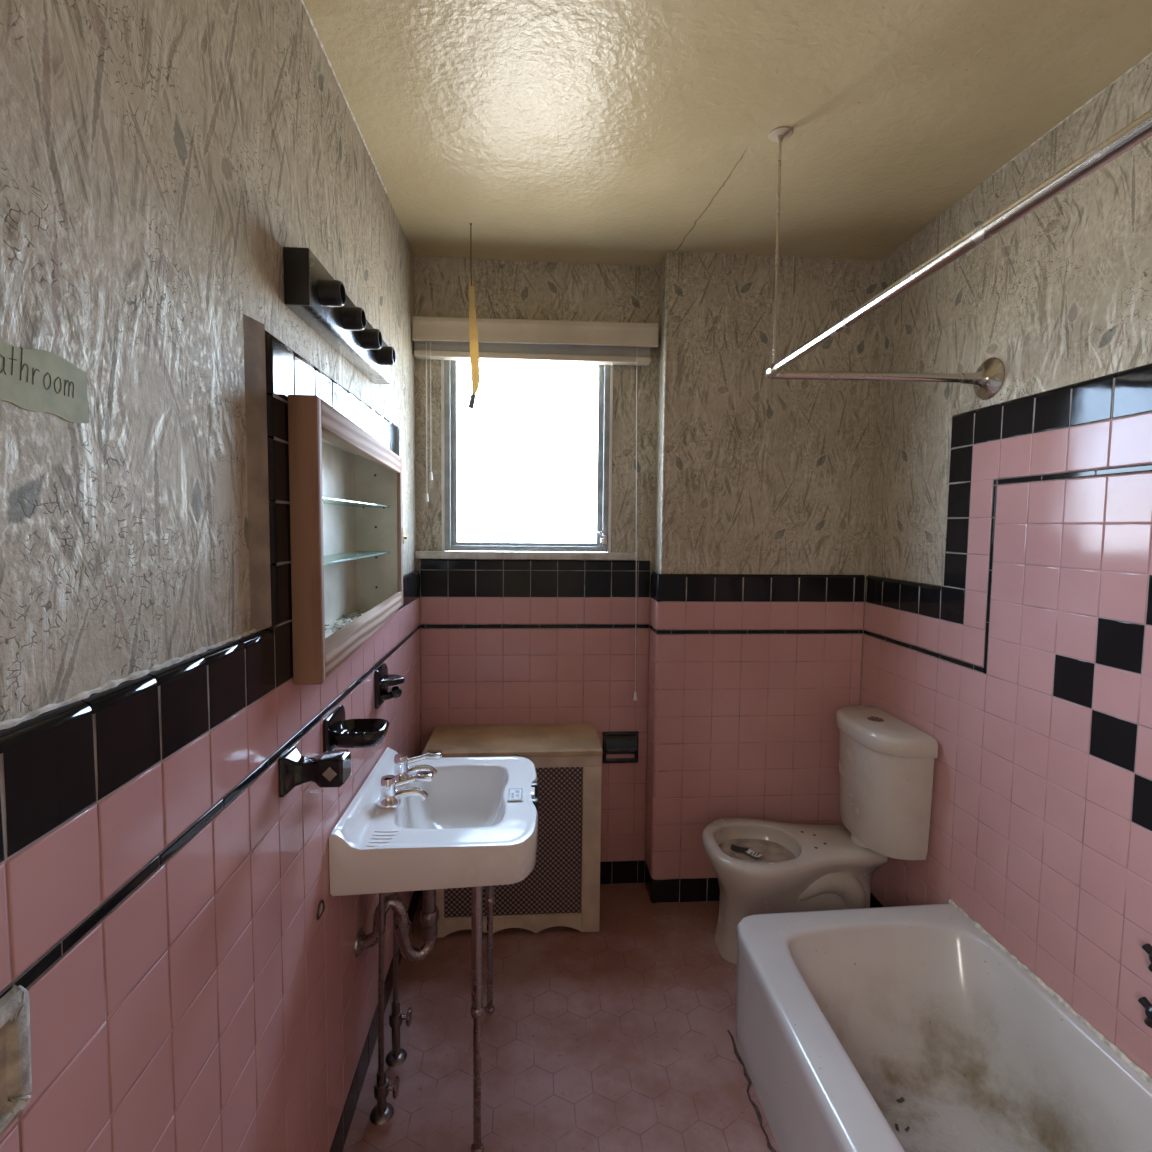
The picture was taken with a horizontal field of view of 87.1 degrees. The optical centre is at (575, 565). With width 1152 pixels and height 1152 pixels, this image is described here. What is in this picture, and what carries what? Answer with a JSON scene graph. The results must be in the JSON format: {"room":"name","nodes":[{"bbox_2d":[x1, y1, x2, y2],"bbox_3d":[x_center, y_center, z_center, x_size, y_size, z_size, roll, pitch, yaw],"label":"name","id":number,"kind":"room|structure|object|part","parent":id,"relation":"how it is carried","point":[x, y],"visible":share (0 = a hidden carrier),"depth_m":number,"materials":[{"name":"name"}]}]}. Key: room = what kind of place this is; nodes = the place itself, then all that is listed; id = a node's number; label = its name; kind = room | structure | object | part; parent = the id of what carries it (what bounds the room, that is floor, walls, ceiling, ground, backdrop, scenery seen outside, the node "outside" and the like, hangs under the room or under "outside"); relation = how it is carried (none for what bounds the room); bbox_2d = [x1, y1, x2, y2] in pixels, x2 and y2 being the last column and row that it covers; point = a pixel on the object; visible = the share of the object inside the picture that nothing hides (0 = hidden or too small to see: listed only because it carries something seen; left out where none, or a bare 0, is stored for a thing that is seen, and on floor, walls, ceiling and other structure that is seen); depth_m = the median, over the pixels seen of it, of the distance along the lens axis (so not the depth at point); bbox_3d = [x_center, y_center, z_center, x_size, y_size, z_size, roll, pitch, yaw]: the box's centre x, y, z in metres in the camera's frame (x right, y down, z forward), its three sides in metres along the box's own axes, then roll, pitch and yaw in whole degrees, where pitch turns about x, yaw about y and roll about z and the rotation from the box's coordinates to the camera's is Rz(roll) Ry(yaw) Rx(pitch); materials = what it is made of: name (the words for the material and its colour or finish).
{"room":"bathroom","nodes":[
{"label":"bathroom","id":0,"kind":"room"},
{"bbox_2d":[0,0,420,1151],"bbox_3d":[-0.532,0.165,1.012,0.021,2.550,2.869,0,4,-4],"label":"wall","id":1,"kind":"structure","parent":0,"point":[160,893],"depth_m":0.78,"materials":[{"name":"paper"}]},
{"bbox_2d":[0,985,31,1135],"bbox_3d":[-0.482,0.425,0.495,0.010,0.118,0.086,0,4,-4],"label":"mortar patch","id":2,"kind":"object","parent":1,"relation":"attached to","point":[15,1039],"visible":1,"depth_m":0.52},
{"bbox_2d":[0,340,88,422],"bbox_3d":[-0.505,-0.173,0.552,0.002,0.064,0.163,0,4,-4],"label":"label","id":3,"kind":"object","parent":1,"relation":"attached to","point":[34,380],"visible":1,"depth_m":0.57,"materials":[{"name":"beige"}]},
{"bbox_2d":[0,628,265,729],"bbox_3d":[-0.491,0.155,0.338,0.009,0.012,1.464,0,4,-4],"label":"trim","id":4,"kind":"structure","parent":1,"relation":"attached to","point":[9,723],"depth_m":0.67,"materials":[{"name":"white paint"}]},
{"bbox_2d":[243,314,271,629],"bbox_3d":[-0.533,-0.148,1.015,0.001,0.515,0.052,1,4,9],"label":"trim","id":5,"kind":"structure","parent":1,"relation":"attached to","point":[254,330],"depth_m":1.01,"materials":[{"name":"paint"}]},
{"bbox_2d":[278,746,350,796],"bbox_3d":[-0.476,0.376,1.112,0.108,0.072,0.066,0,4,-4],"label":"post","id":6,"kind":"object","parent":1,"relation":"attached to","point":[332,768],"visible":1,"depth_m":1.09,"materials":[{"name":"black ceramic"}]},
{"bbox_2d":[322,767,336,780],"bbox_3d":[-0.442,0.374,1.089,0.026,0.027,0.006,0,4,-4],"label":"socket","id":7,"kind":"object","parent":6,"relation":"attached to","point":[328,773],"depth_m":1.09,"materials":[{"name":"beige ceramic"}]},
{"bbox_2d":[317,900,324,919],"bbox_3d":[-0.545,0.731,1.292,0.006,0.033,0.043,0,4,-4],"label":"ring","id":8,"kind":"object","parent":1,"relation":"attached to","point":[320,910],"visible":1,"depth_m":1.29,"materials":[{"name":"silver metal"}]},
{"bbox_2d":[283,247,395,383],"bbox_3d":[-0.523,-0.560,1.448,0.087,0.104,0.640,0,4,-4],"label":"light bar","id":9,"kind":"object","parent":1,"relation":"attached to","point":[321,301],"visible":1,"depth_m":1.25,"materials":[{"name":"black paint"}]},
{"bbox_2d":[318,279,345,306],"bbox_3d":[-0.481,-0.538,1.198,0.040,0.049,0.049,0,4,-4],"label":"socket","id":10,"kind":"object","parent":9,"relation":"attached to","point":[331,293],"depth_m":1.18,"materials":[{"name":"black metal"}]},
{"bbox_2d":[342,306,365,330],"bbox_3d":[-0.492,-0.548,1.345,0.040,0.049,0.049,0,4,-4],"label":"socket","id":11,"kind":"object","parent":9,"relation":"attached to","point":[353,318],"depth_m":1.33,"materials":[{"name":"black metal"}]},
{"bbox_2d":[361,328,381,349],"bbox_3d":[-0.502,-0.558,1.493,0.040,0.049,0.049,0,4,-4],"label":"socket","id":12,"kind":"object","parent":9,"relation":"attached to","point":[371,338],"depth_m":1.47,"materials":[{"name":"black metal"}]},
{"bbox_2d":[377,346,395,364],"bbox_3d":[-0.513,-0.568,1.640,0.040,0.049,0.049,0,4,-4],"label":"socket","id":13,"kind":"object","parent":9,"relation":"attached to","point":[386,355],"depth_m":1.62,"materials":[{"name":"black metal"}]},
{"bbox_2d":[301,0,386,192],"bbox_3d":[-0.511,-1.092,0.715,0.007,0.010,2.379,0,4,-4],"label":"trim","id":14,"kind":"structure","parent":1,"relation":"attached to","point":[302,1],"depth_m":1.44,"materials":[{"name":"white paint"}]},
{"bbox_2d":[288,395,407,684],"bbox_3d":[-0.601,-0.074,1.572,0.190,0.536,0.925,0,4,-4],"label":"medicine cabinet","id":15,"kind":"object","parent":1,"relation":"attached to","point":[347,538],"visible":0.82,"depth_m":1.68,"materials":[{"name":"brown wood"}]},
{"bbox_2d":[325,609,370,631],"bbox_3d":[-0.632,0.168,1.606,0.131,0.011,0.819,0,4,-4],"label":"flakes","id":16,"kind":"object","parent":15,"relation":"on","point":[348,614],"visible":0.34,"depth_m":1.73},
{"bbox_3d":[-0.531,-0.308,1.559,0.052,0.065,0.863,0,4,-4],"label":"frame rail","id":17,"kind":"part","parent":15,"relation":"part of","materials":[{"name":"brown wood"}]},
{"bbox_3d":[-0.536,0.154,1.589,0.052,0.078,0.863,0,4,-4],"label":"frame rail","id":18,"kind":"part","parent":15,"relation":"part of","materials":[{"name":"brown wood"}]},
{"bbox_2d":[323,705,389,752],"bbox_3d":[-0.488,0.371,1.368,0.122,0.084,0.124,0,4,-4],"label":"soap dish","id":19,"kind":"object","parent":1,"relation":"attached to","point":[339,732],"visible":0.98,"depth_m":1.33,"materials":[{"name":"black ceramic"}]},
{"bbox_3d":[-0.541,0.371,1.365,0.014,0.084,0.124,0,4,-4],"label":"wall plate","id":20,"kind":"part","parent":19,"relation":"part of","materials":[{"name":"black ceramic"}]},
{"bbox_2d":[332,718,389,747],"bbox_3d":[-0.486,0.381,1.369,0.118,0.038,0.112,0,4,-4],"label":"tray","id":21,"kind":"object","parent":19,"relation":"on","point":[370,732],"depth_m":1.34,"materials":[{"name":"black ceramic"}]},
{"bbox_2d":[329,890,421,1151],"bbox_3d":[-0.536,1.387,1.094,0.003,0.100,2.831,0,4,-4],"label":"baseboard","id":22,"kind":"structure","parent":1,"relation":"attached to","point":[339,1140],"depth_m":1.63,"materials":[{"name":"black tile"}]},
{"bbox_2d":[374,663,404,708],"bbox_3d":[-0.541,0.354,1.785,0.074,0.112,0.110,0,4,-4],"label":"toothbrush holder","id":23,"kind":"object","parent":1,"relation":"attached to","point":[383,680],"visible":1,"depth_m":1.76,"materials":[{"name":"black ceramic"}]},
{"bbox_3d":[-0.571,0.353,1.783,0.014,0.112,0.110,0,4,-4],"label":"wall plate","id":24,"kind":"part","parent":23,"relation":"part of","materials":[{"name":"black ceramic"}]},
{"bbox_2d":[414,256,659,861],"bbox_3d":[-0.163,0.070,2.514,0.966,2.550,0.119,0,4,-4],"label":"wall","id":25,"kind":"structure","parent":0,"point":[504,641],"depth_m":2.46,"materials":[{"name":"paper"}]},
{"bbox_2d":[415,551,637,559],"bbox_3d":[-0.195,-0.040,2.454,0.891,0.030,0.051,0,4,-4],"label":"trim","id":26,"kind":"structure","parent":25,"relation":"attached to","point":[418,554],"depth_m":2.43,"materials":[{"name":"grey stone"}]},
{"bbox_2d":[441,360,612,551],"bbox_3d":[-0.196,-0.457,2.449,0.684,0.800,0.095,0,4,-4],"label":"window","id":27,"kind":"structure","parent":25,"relation":"in","point":[448,367],"depth_m":2.45,"materials":[{"name":"grey paint"}]},
{"bbox_2d":[412,316,657,700],"bbox_3d":[-0.160,-0.204,2.413,0.947,1.503,0.066,0,4,-4],"label":"window blind","id":28,"kind":"object","parent":27,"relation":"attached to","point":[434,338],"visible":1,"depth_m":2.35,"materials":[{"name":"beige plastic"}]},
{"bbox_3d":[-0.576,-0.590,2.336,0.004,0.618,0.003,0,4,-4],"label":"pull cord","id":29,"kind":"part","parent":28,"relation":"part of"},
{"bbox_3d":[-0.560,-0.631,2.334,0.004,0.535,0.003,0,4,-4],"label":"pull cord","id":30,"kind":"part","parent":28,"relation":"part of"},
{"bbox_3d":[-0.166,-0.815,2.381,0.919,0.024,0.050,0,4,-4],"label":"rail","id":31,"kind":"part","parent":28,"relation":"part of","materials":[{"name":"beige plastic"}]},
{"bbox_3d":[0.241,-0.190,2.420,0.019,1.410,0.004,1,4,3],"label":"pull cord","id":32,"kind":"part","parent":28,"relation":"part of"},
{"bbox_3d":[0.110,-0.114,2.465,0.029,0.060,0.045,2,4,25],"label":"crank handle","id":33,"kind":"part","parent":27,"relation":"part of","materials":[{"name":"silver metal"}]},
{"bbox_2d":[602,731,638,762],"bbox_3d":[0.186,0.757,2.513,0.150,0.133,0.027,0,4,-4],"label":"toilet paper holder","id":34,"kind":"object","parent":25,"relation":"attached to","point":[620,746],"visible":1,"depth_m":2.51,"materials":[{"name":"black ceramic"}]},
{"bbox_2d":[606,735,635,753],"bbox_3d":[0.186,0.741,2.510,0.126,0.076,0.022,0,4,-4],"label":"hood","id":35,"kind":"object","parent":34,"relation":"attached to","point":[615,744],"depth_m":2.50,"materials":[{"name":"black ceramic"}]},
{"bbox_2d":[343,883,779,1151],"bbox_3d":[0.345,1.442,1.160,1.803,0.001,2.869,0,4,-4],"label":"floor","id":36,"kind":"structure","parent":0,"point":[615,1038],"depth_m":1.77,"materials":[{"name":"pink tile"}]},
{"bbox_2d":[370,893,399,1124],"bbox_3d":[-0.489,1.078,1.534,0.072,0.660,0.060,0,4,-4],"label":"supply pipe","id":37,"kind":"object","parent":36,"relation":"on","point":[383,1111],"visible":0.91,"depth_m":1.53,"materials":[{"name":"silver metal"}]},
{"bbox_3d":[-0.471,1.338,1.552,0.032,0.044,0.044,0,4,-4],"label":"valve handle","id":38,"kind":"part","parent":37,"relation":"part of","materials":[{"name":"silver metal"}]},
{"bbox_2d":[385,892,411,1066],"bbox_3d":[-0.500,1.067,1.698,0.072,0.660,0.060,0,4,-4],"label":"supply pipe","id":39,"kind":"object","parent":36,"relation":"on","point":[397,1055],"visible":0.75,"depth_m":1.70,"materials":[{"name":"silver metal"}]},
{"bbox_3d":[-0.483,1.277,1.713,0.032,0.044,0.044,0,4,-4],"label":"valve handle","id":40,"kind":"part","parent":39,"relation":"part of","materials":[{"name":"silver metal"}]},
{"bbox_2d":[329,747,538,1151],"bbox_3d":[-0.338,0.973,1.647,0.466,0.856,0.538,0,4,-4],"label":"sink","id":41,"kind":"object","parent":36,"relation":"on","point":[428,821],"visible":1,"depth_m":1.45,"materials":[{"name":"ceramic"}]},
{"bbox_2d":[355,889,438,961],"bbox_3d":[-0.473,0.914,1.607,0.214,0.301,0.068,-1,4,-18],"label":"trap","id":42,"kind":"object","parent":41,"relation":"attached to","point":[429,915],"visible":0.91,"depth_m":1.60,"materials":[{"name":"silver metal"}]},
{"bbox_2d":[376,771,433,809],"bbox_3d":[-0.447,0.584,1.579,0.144,0.072,0.074,0,4,-4],"label":"tap","id":43,"kind":"object","parent":41,"relation":"on","point":[388,797],"depth_m":1.57,"materials":[{"name":"silver metal"}]},
{"bbox_2d":[392,750,442,780],"bbox_3d":[-0.458,0.574,1.730,0.144,0.072,0.074,0,4,-4],"label":"tap","id":44,"kind":"object","parent":41,"relation":"on","point":[401,769],"depth_m":1.72,"materials":[{"name":"silver metal"}]},
{"bbox_2d":[329,747,537,895],"bbox_3d":[-0.336,0.675,1.627,0.464,0.192,0.538,0,4,-4],"label":"basin","id":45,"kind":"object","parent":41,"relation":"in","point":[474,825],"depth_m":1.44,"materials":[{"name":"ceramic"}]},
{"bbox_3d":[-0.236,1.071,1.446,0.032,0.690,0.032,0,4,-4],"label":"leg","id":46,"kind":"part","parent":41,"relation":"part of","materials":[{"name":"silver metal"}]},
{"bbox_3d":[-0.266,1.043,1.871,0.032,0.690,0.032,0,4,-4],"label":"leg","id":47,"kind":"part","parent":41,"relation":"part of","materials":[{"name":"silver metal"}]},
{"bbox_2d":[508,788,522,799],"bbox_3d":[-0.163,0.615,1.628,0.038,0.001,0.071,0,4,-4],"label":"print","id":48,"kind":"object","parent":41,"relation":"on","point":[513,793],"depth_m":1.63},
{"bbox_2d":[531,781,537,796],"bbox_3d":[-0.120,0.633,1.708,0.028,0.042,0.030,0,4,-4],"label":"socket","id":49,"kind":"object","parent":41,"relation":"attached to","point":[534,784],"depth_m":1.69,"materials":[{"name":"silver metal"}]},
{"bbox_2d":[531,797,538,813],"bbox_3d":[-0.113,0.640,1.609,0.028,0.042,0.030,0,4,-4],"label":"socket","id":50,"kind":"object","parent":41,"relation":"attached to","point":[534,800],"depth_m":1.60,"materials":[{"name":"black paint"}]},
{"bbox_2d":[422,723,602,937],"bbox_3d":[-0.240,1.008,2.356,0.648,0.696,0.310,0,4,-4],"label":"radiator cover","id":51,"kind":"object","parent":36,"relation":"on","point":[562,888],"visible":0.66,"depth_m":2.23,"materials":[{"name":"beige paint"}]},
{"bbox_2d":[444,767,582,917],"bbox_3d":[-0.229,1.014,2.223,0.516,0.572,0.002,0,4,-4],"label":"grille","id":52,"kind":"object","parent":51,"relation":"attached to","point":[553,888],"depth_m":2.23,"materials":[{"name":"metal"}]},
{"bbox_2d":[727,1030,775,1151],"bbox_3d":[0.506,1.446,1.107,0.025,0.012,1.440,0,4,-4],"label":"trim","id":53,"kind":"structure","parent":36,"relation":"on","point":[757,1111],"depth_m":1.62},
{"bbox_2d":[702,705,937,964],"bbox_3d":[0.808,0.960,2.159,0.687,0.838,0.405,0,4,-4],"label":"toilet","id":54,"kind":"object","parent":36,"relation":"on","point":[886,763],"visible":0.91,"depth_m":2.08,"materials":[{"name":"white ceramic"}]},
{"bbox_2d":[730,844,760,856],"bbox_3d":[0.616,1.031,2.190,0.117,0.011,0.050,3,5,36],"label":"paper wrapper","id":55,"kind":"object","parent":54,"relation":"on","point":[734,847],"visible":1,"depth_m":2.19,"materials":[{"name":"white paper"}]},
{"bbox_3d":[1.065,0.791,2.166,0.172,0.368,0.380,0,4,-4],"label":"tank","id":56,"kind":"part","parent":54,"relation":"part of","materials":[{"name":"white ceramic"}]},
{"bbox_3d":[1.062,0.580,2.152,0.186,0.063,0.404,0,4,-4],"label":"tank lid","id":57,"kind":"part","parent":54,"relation":"part of","materials":[{"name":"white ceramic"}]},
{"bbox_2d":[736,903,1151,1151],"bbox_3d":[0.872,1.276,1.131,0.719,0.344,1.535,0,4,-4],"label":"bathtub","id":58,"kind":"object","parent":36,"relation":"on","point":[843,1015],"visible":1,"depth_m":1.57,"materials":[{"name":"ceramic"}]},
{"bbox_2d":[896,1097,904,1102],"bbox_3d":[0.831,1.369,1.551,0.020,0.005,0.009,-1,4,-21],"label":"scrap","id":59,"kind":"object","parent":58,"relation":"in","point":[901,1099],"visible":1,"depth_m":1.55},
{"bbox_2d":[303,0,1151,266],"bbox_3d":[0.372,-1.102,0.993,1.803,0.001,2.869,0,4,-4],"label":"ceiling","id":60,"kind":"structure","parent":0,"point":[612,132],"depth_m":1.50,"materials":[{"name":"beige paint"}]},
{"bbox_2d":[468,223,479,408],"bbox_3d":[-0.357,-0.868,2.118,0.040,0.630,0.021,0,4,-4],"label":"paper","id":61,"kind":"object","parent":60,"relation":"hanging from","point":[473,335],"visible":1,"depth_m":2.12,"materials":[{"name":"yellow paper"}]},
{"bbox_2d":[765,109,1151,399],"bbox_3d":[0.932,-0.750,0.712,0.722,0.655,2.185,0,4,-4],"label":"shower curtain rod","id":62,"kind":"object","parent":60,"relation":"hanging from","point":[988,379],"visible":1,"depth_m":1.12,"materials":[{"name":"silver metal"}]},
{"bbox_2d":[645,251,880,878],"bbox_3d":[0.735,0.083,2.459,0.856,2.550,0.159,0,4,-4],"label":"wall","id":63,"kind":"structure","parent":0,"point":[757,598],"depth_m":2.38,"materials":[{"name":"paper"}]},
{"bbox_2d":[600,860,719,902],"bbox_3d":[0.271,1.304,2.499,1.727,0.100,0.143,0,4,-4],"label":"baseboard","id":64,"kind":"structure","parent":63,"relation":"attached to","point":[686,889],"depth_m":2.45,"materials":[{"name":"black tile"}]},
{"bbox_2d":[660,348,666,570],"bbox_3d":[0.337,-0.404,2.338,0.011,0.852,0.012,2,4,20],"label":"trim","id":65,"kind":"structure","parent":63,"relation":"attached to","point":[665,360],"depth_m":2.33,"materials":[{"name":"white paint"}]},
{"bbox_2d":[860,55,1151,1077],"bbox_3d":[1.255,0.180,1.070,0.021,2.550,2.729,0,4,-4],"label":"wall","id":66,"kind":"structure","parent":0,"point":[1008,608],"depth_m":1.59,"materials":[{"name":"tile"}]},
{"bbox_2d":[870,892,883,907],"bbox_3d":[1.157,1.331,2.223,0.003,0.100,0.537,0,4,-4],"label":"baseboard","id":67,"kind":"structure","parent":66,"relation":"attached to","point":[874,903],"depth_m":2.33,"materials":[{"name":"black tile"}]},
{"bbox_2d":[949,899,1151,1085],"bbox_3d":[1.230,1.105,1.145,0.016,0.018,1.520,0,4,-4],"label":"trim","id":68,"kind":"structure","parent":66,"relation":"attached to","point":[1142,1073],"depth_m":1.49,"materials":[{"name":"white paint"}]},
{"bbox_2d":[992,52,1151,174],"bbox_3d":[1.274,-1.093,1.010,0.006,0.008,1.534,0,4,-4],"label":"trim","id":69,"kind":"structure","parent":66,"relation":"attached to","point":[1147,56],"depth_m":1.49,"materials":[{"name":"white paint"}]},
{"bbox_2d":[1138,997,1151,1027],"bbox_3d":[1.203,0.924,1.247,0.049,0.062,0.062,0,4,-4],"label":"handle","id":70,"kind":"object","parent":66,"relation":"attached to","point":[1143,1001],"visible":1,"depth_m":1.25,"materials":[{"name":"black paint"}]},
{"bbox_2d":[1142,943,1151,971],"bbox_3d":[1.205,0.808,1.239,0.049,0.062,0.062,0,4,-4],"label":"handle","id":71,"kind":"object","parent":66,"relation":"attached to","point":[1147,947],"visible":1,"depth_m":1.25,"materials":[{"name":"black paint"}]}
]}

